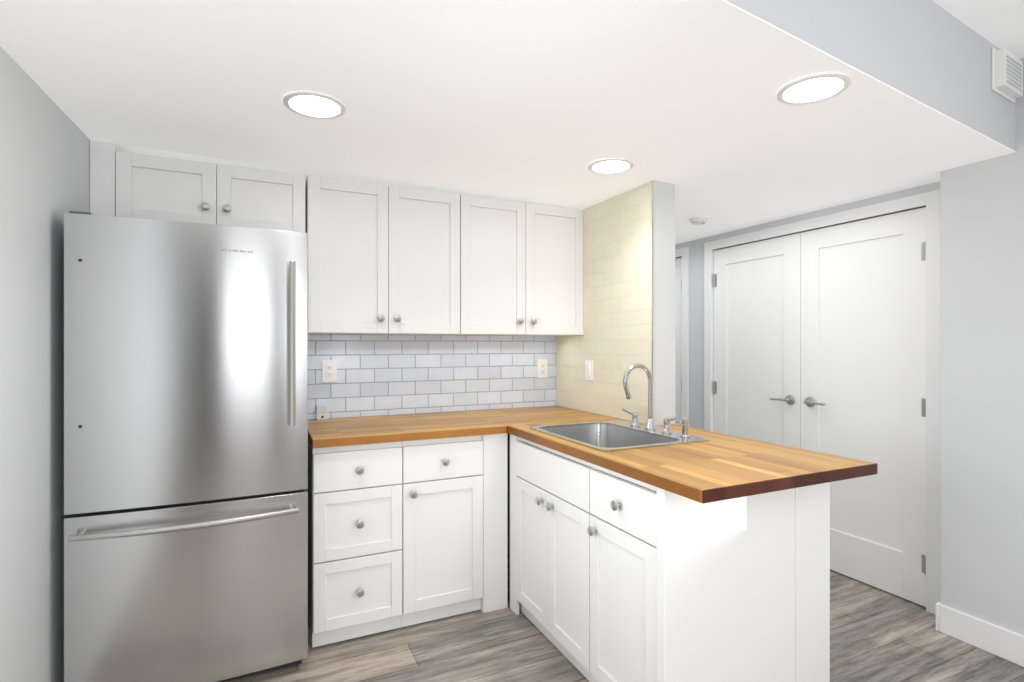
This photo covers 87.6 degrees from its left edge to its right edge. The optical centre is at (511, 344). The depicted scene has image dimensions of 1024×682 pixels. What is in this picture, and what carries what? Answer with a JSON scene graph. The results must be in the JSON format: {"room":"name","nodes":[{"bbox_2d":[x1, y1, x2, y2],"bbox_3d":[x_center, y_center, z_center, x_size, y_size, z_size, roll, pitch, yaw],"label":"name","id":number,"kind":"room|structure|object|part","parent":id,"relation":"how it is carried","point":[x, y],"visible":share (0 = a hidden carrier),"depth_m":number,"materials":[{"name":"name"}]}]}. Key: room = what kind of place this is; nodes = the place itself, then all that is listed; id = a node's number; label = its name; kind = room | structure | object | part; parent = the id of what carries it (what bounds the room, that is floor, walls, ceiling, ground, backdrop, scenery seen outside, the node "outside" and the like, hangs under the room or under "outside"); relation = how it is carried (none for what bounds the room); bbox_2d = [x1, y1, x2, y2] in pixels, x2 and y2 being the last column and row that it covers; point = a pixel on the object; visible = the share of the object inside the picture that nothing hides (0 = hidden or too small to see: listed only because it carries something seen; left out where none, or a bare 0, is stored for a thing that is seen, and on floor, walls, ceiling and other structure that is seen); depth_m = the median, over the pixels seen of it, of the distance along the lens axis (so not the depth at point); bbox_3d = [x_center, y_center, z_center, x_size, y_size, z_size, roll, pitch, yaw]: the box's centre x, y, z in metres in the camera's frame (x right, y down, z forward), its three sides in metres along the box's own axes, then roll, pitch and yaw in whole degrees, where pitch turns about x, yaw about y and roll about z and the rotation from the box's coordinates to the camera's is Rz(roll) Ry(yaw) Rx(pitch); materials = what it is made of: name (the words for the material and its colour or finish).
{"room":"kitchen","nodes":[
{"label":"kitchen","id":0,"kind":"room"},
{"bbox_2d":[0,46,89,681],"bbox_3d":[-0.763,-0.033,-0.246,0.352,2.700,6.120,0,0,-25],"label":"wall","id":1,"kind":"structure","parent":0,"point":[44,163],"depth_m":1.69,"materials":[{"name":"grey paint"}]},
{"bbox_2d":[308,334,542,553],"bbox_3d":[-0.813,-0.033,3.042,2.389,2.700,0.120,0,0,-25],"label":"wall","id":2,"kind":"structure","parent":0,"point":[508,450],"depth_m":3.35,"materials":[{"name":"grey paint"}]},
{"bbox_2d":[90,140,304,232],"bbox_3d":[-1.415,-0.660,2.491,0.827,0.354,0.360,0,0,-25],"label":"upper cabinet","id":3,"kind":"object","parent":2,"relation":"attached to","point":[160,188],"depth_m":2.34,"materials":[{"name":"white wood"}]},
{"bbox_3d":[-1.695,-0.660,2.212,0.084,0.354,0.020,0,0,-25],"label":"cabinet filler panel","id":4,"kind":"part","parent":3,"relation":"part of","materials":[{"name":"white wood"}]},
{"bbox_2d":[305,175,459,334],"bbox_3d":[-0.687,-0.429,2.833,0.769,0.752,0.360,0,0,-25],"label":"upper cabinet","id":5,"kind":"object","parent":2,"relation":"attached to","point":[383,259],"visible":0.98,"depth_m":2.68,"materials":[{"name":"white wood"}]},
{"bbox_2d":[308,334,555,418],"bbox_3d":[-0.414,0.175,3.158,1.568,0.452,0.008,0,0,-25],"label":"backsplash","id":6,"kind":"structure","parent":2,"relation":"attached to","point":[377,375],"depth_m":3.12,"materials":[{"name":"grey tile"}]},
{"bbox_2d":[322,360,336,381],"bbox_3d":[-0.985,0.145,2.880,0.074,0.118,0.010,0,0,-25],"label":"electrical outlet","id":7,"kind":"object","parent":6,"relation":"attached to","point":[329,370],"visible":1,"depth_m":2.88,"materials":[{"name":"white plastic"}]},
{"bbox_2d":[537,359,547,377],"bbox_3d":[0.196,0.157,3.435,0.074,0.118,0.010,0,0,-25],"label":"electrical outlet","id":8,"kind":"object","parent":6,"relation":"attached to","point":[542,368],"visible":1,"depth_m":3.43,"materials":[{"name":"white plastic"}]},
{"bbox_2d":[455,195,583,335],"bbox_3d":[0.015,-0.429,3.164,0.784,0.752,0.360,0,0,-25],"label":"upper cabinet","id":9,"kind":"object","parent":2,"relation":"attached to","point":[521,268],"visible":0.94,"depth_m":3.02,"materials":[{"name":"white wood"}]},
{"bbox_2d":[0,0,1014,244],"bbox_3d":[-0.497,-0.837,3.520,3.867,0.092,5.283,0,0,-25],"label":"ceiling","id":10,"kind":"structure","parent":0,"point":[544,102],"depth_m":1.79,"materials":[{"name":"white paint"}]},
{"bbox_2d":[283,91,345,118],"bbox_3d":[-0.683,-0.825,1.851,0.206,0.007,0.206,0,0,-25],"label":"recessed light","id":11,"kind":"object","parent":10,"relation":"in","point":[311,104],"visible":1,"depth_m":1.84,"materials":[{"name":"white plastic"}]},
{"bbox_2d":[588,158,633,173],"bbox_3d":[0.449,-0.808,2.432,0.206,0.007,0.206,0,0,-25],"label":"recessed light","id":12,"kind":"object","parent":10,"relation":"in","point":[611,165],"visible":1,"depth_m":2.42,"materials":[{"name":"white plastic"}]},
{"bbox_2d":[689,216,708,224],"bbox_3d":[1.185,-0.780,3.384,0.116,0.038,0.116,0,0,-25],"label":"smoke detector","id":13,"kind":"object","parent":10,"relation":"attached to","point":[697,220],"visible":1,"depth_m":3.35,"materials":[{"name":"white plastic"}]},
{"bbox_2d":[777,72,850,104],"bbox_3d":[0.954,-0.806,1.693,0.206,0.007,0.206,0,0,-25],"label":"recessed light","id":14,"kind":"object","parent":10,"relation":"in","point":[813,88],"visible":1,"depth_m":1.69,"materials":[{"name":"white plastic"}]},
{"bbox_2d":[560,180,674,425],"bbox_3d":[-0.081,-0.033,4.449,0.134,2.700,3.956,0,0,-25],"label":"wall","id":15,"kind":"structure","parent":0,"point":[664,299],"depth_m":2.66,"materials":[{"name":"grey paint"}]},
{"bbox_2d":[556,181,653,423],"bbox_3d":[0.495,-0.202,3.058,0.008,1.207,0.948,0,0,-25],"label":"backsplash","id":16,"kind":"structure","parent":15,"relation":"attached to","point":[614,342],"depth_m":2.91,"materials":[{"name":"beige tile"}]},
{"bbox_2d":[585,360,592,380],"bbox_3d":[0.449,0.154,3.131,0.012,0.118,0.074,0,0,-25],"label":"electrical outlet","id":17,"kind":"object","parent":16,"relation":"attached to","point":[589,370],"visible":1,"depth_m":3.12,"materials":[{"name":"white plastic"}]},
{"bbox_2d":[652,181,652,377],"bbox_3d":[0.692,-0.202,2.628,0.002,1.206,0.009,0,0,-25],"label":"trim","id":18,"kind":"structure","parent":15,"relation":"attached to","point":[652,279],"depth_m":2.63,"materials":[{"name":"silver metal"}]},
{"bbox_2d":[226,554,1023,681],"bbox_3d":[0.445,1.367,1.909,4.300,0.100,9.600,0,0,-25],"label":"floor","id":19,"kind":"structure","parent":0,"point":[878,635],"depth_m":2.28,"materials":[{"name":"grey wood"}]},
{"bbox_2d":[64,211,307,681],"bbox_3d":[-1.309,0.428,2.268,0.780,1.778,0.797,0,0,-25],"label":"refrigerator","id":20,"kind":"object","parent":19,"relation":"on","point":[185,450],"visible":1,"depth_m":1.96,"materials":[{"name":"silver metal"}]},
{"bbox_2d":[307,440,401,647],"bbox_3d":[-0.796,0.879,2.617,0.386,0.876,0.642,0,0,-25],"label":"drawers","id":21,"kind":"object","parent":19,"relation":"on","point":[354,541],"visible":0.98,"depth_m":2.36,"materials":[{"name":"white wood"}]},
{"bbox_2d":[401,435,482,626],"bbox_3d":[-0.442,0.879,2.784,0.396,0.876,0.642,0,0,-25],"label":"base cabinet","id":22,"kind":"object","parent":19,"relation":"on","point":[442,527],"depth_m":2.52,"materials":[{"name":"white wood"}]},
{"bbox_2d":[480,433,507,612],"bbox_3d":[-0.210,0.879,2.913,0.131,0.876,0.606,0,0,-25],"label":"cabinet filler","id":23,"kind":"object","parent":19,"relation":"on","point":[495,523],"visible":0.27,"depth_m":2.64,"materials":[{"name":"white wood"}]},
{"bbox_2d":[510,434,794,681],"bbox_3d":[0.495,0.879,2.274,0.656,0.876,1.138,0,0,-25],"label":"base cabinet","id":24,"kind":"object","parent":19,"relation":"on","point":[583,569],"depth_m":1.83,"materials":[{"name":"white wood"}]},
{"bbox_2d":[308,406,877,503],"bbox_3d":[0.062,0.421,2.313,1.689,0.038,1.924,0,0,-25],"label":"countertop","id":25,"kind":"structure","parent":24,"relation":"on","point":[717,466],"depth_m":2.00,"materials":[{"name":"brown wood"}]},
{"bbox_2d":[316,404,327,419],"bbox_3d":[-1.013,0.363,2.852,0.058,0.081,0.028,0,0,-25],"label":"thermometer","id":26,"kind":"object","parent":25,"relation":"on","point":[322,412],"visible":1,"depth_m":2.84,"materials":[{"name":"grey plastic"}]},
{"bbox_2d":[530,420,708,486],"bbox_3d":[0.454,0.484,2.388,0.545,0.176,0.630,0,0,-25],"label":"sink","id":27,"kind":"object","parent":25,"relation":"in","point":[614,435],"visible":0.38,"depth_m":2.56,"materials":[{"name":"silver metal"}]},
{"bbox_2d":[622,363,689,436],"bbox_3d":[0.598,0.242,2.431,0.182,0.308,0.433,0,0,-25],"label":"faucet","id":28,"kind":"object","parent":25,"relation":"on","point":[650,423],"visible":1,"depth_m":2.45,"materials":[{"name":"silver metal"}]},
{"bbox_3d":[0.726,0.879,1.774,0.592,0.876,0.037,0,0,-25],"label":"kitchen peninsula end panel","id":29,"kind":"part","parent":24,"relation":"part of","materials":[{"name":"white wood"}]},
{"bbox_2d":[675,181,939,429],"bbox_3d":[1.173,-0.033,4.652,0.120,2.700,4.657,0,0,-25],"label":"wall","id":30,"kind":"structure","parent":0,"point":[696,333],"depth_m":4.00,"materials":[{"name":"grey paint"}]},
{"bbox_2d":[675,257,681,424],"bbox_3d":[1.168,0.313,4.531,0.086,1.992,0.800,0,0,-25],"label":"hall door","id":31,"kind":"structure","parent":30,"relation":"in","point":[678,338],"depth_m":4.23,"materials":[{"name":"white wood"}]},
{"bbox_2d":[675,247,688,426],"bbox_3d":[1.202,0.285,4.548,0.116,2.065,0.930,0,0,-25],"label":"door frame","id":32,"kind":"structure","parent":30,"relation":"attached to","point":[683,253],"depth_m":4.12,"materials":[{"name":"white wood"}]},
{"bbox_2d":[713,233,800,447],"bbox_3d":[1.614,0.313,3.584,0.086,1.992,0.692,0,0,-25],"label":"closet door","id":33,"kind":"structure","parent":30,"relation":"in","point":[757,344],"depth_m":3.55,"materials":[{"name":"white wood"}]},
{"bbox_2d":[704,189,939,614],"bbox_3d":[1.796,0.285,3.286,0.116,2.065,1.517,0,0,-25],"label":"door frame","id":34,"kind":"structure","parent":30,"relation":"attached to","point":[930,201],"depth_m":2.62,"materials":[{"name":"white wood"}]},
{"bbox_2d":[801,207,925,606],"bbox_3d":[1.909,0.313,2.955,0.086,1.992,0.692,0,0,-25],"label":"closet door","id":35,"kind":"structure","parent":30,"relation":"in","point":[863,340],"depth_m":2.90,"materials":[{"name":"white wood"}]},
{"bbox_2d":[726,0,1015,150],"bbox_3d":[0.449,-1.090,1.325,3.742,0.586,0.150,0,0,-31],"label":"soffit","id":36,"kind":"structure","parent":0,"point":[932,54],"depth_m":1.75,"materials":[{"name":"grey paint"}]},
{"bbox_2d":[991,47,1022,102],"bbox_3d":[1.972,-1.070,2.119,0.230,0.165,0.037,0,0,-31],"label":"door chime","id":37,"kind":"object","parent":36,"relation":"attached to","point":[1007,74],"visible":0.98,"depth_m":2.08,"materials":[{"name":"white plastic"}]},
{"bbox_2d":[932,0,1023,58],"bbox_3d":[1.272,-1.278,-0.425,3.710,0.210,4.072,0,0,-25],"label":"ceiling","id":38,"kind":"structure","parent":0,"point":[999,24],"depth_m":1.92,"materials":[{"name":"white paint"}]},
{"bbox_2d":[940,58,1023,635],"bbox_3d":[3.018,-0.033,0.546,0.277,2.700,4.343,0,0,-25],"label":"wall","id":39,"kind":"structure","parent":0,"point":[981,390],"depth_m":2.31,"materials":[{"name":"grey paint"}]},
{"bbox_2d":[935,602,1023,666],"bbox_3d":[2.893,1.255,0.495,0.037,0.125,4.357,0,0,-25],"label":"baseboard","id":40,"kind":"structure","parent":39,"relation":"attached to","point":[1001,642],"depth_m":2.29,"materials":[{"name":"white wood"}]},
{"bbox_3d":[0.929,0.879,2.302,0.134,0.876,0.789,0,0,-25],"label":"wall","id":41,"kind":"structure","parent":0,"visible":0},
{"bbox_2d":[795,482,829,681],"bbox_3d":[1.083,0.879,1.928,0.183,0.876,0.015,0,0,-25],"label":"end post","id":42,"kind":"object","parent":41,"relation":"attached to","point":[812,583],"visible":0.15,"depth_m":1.92,"materials":[{"name":"white wood"}]}
]}

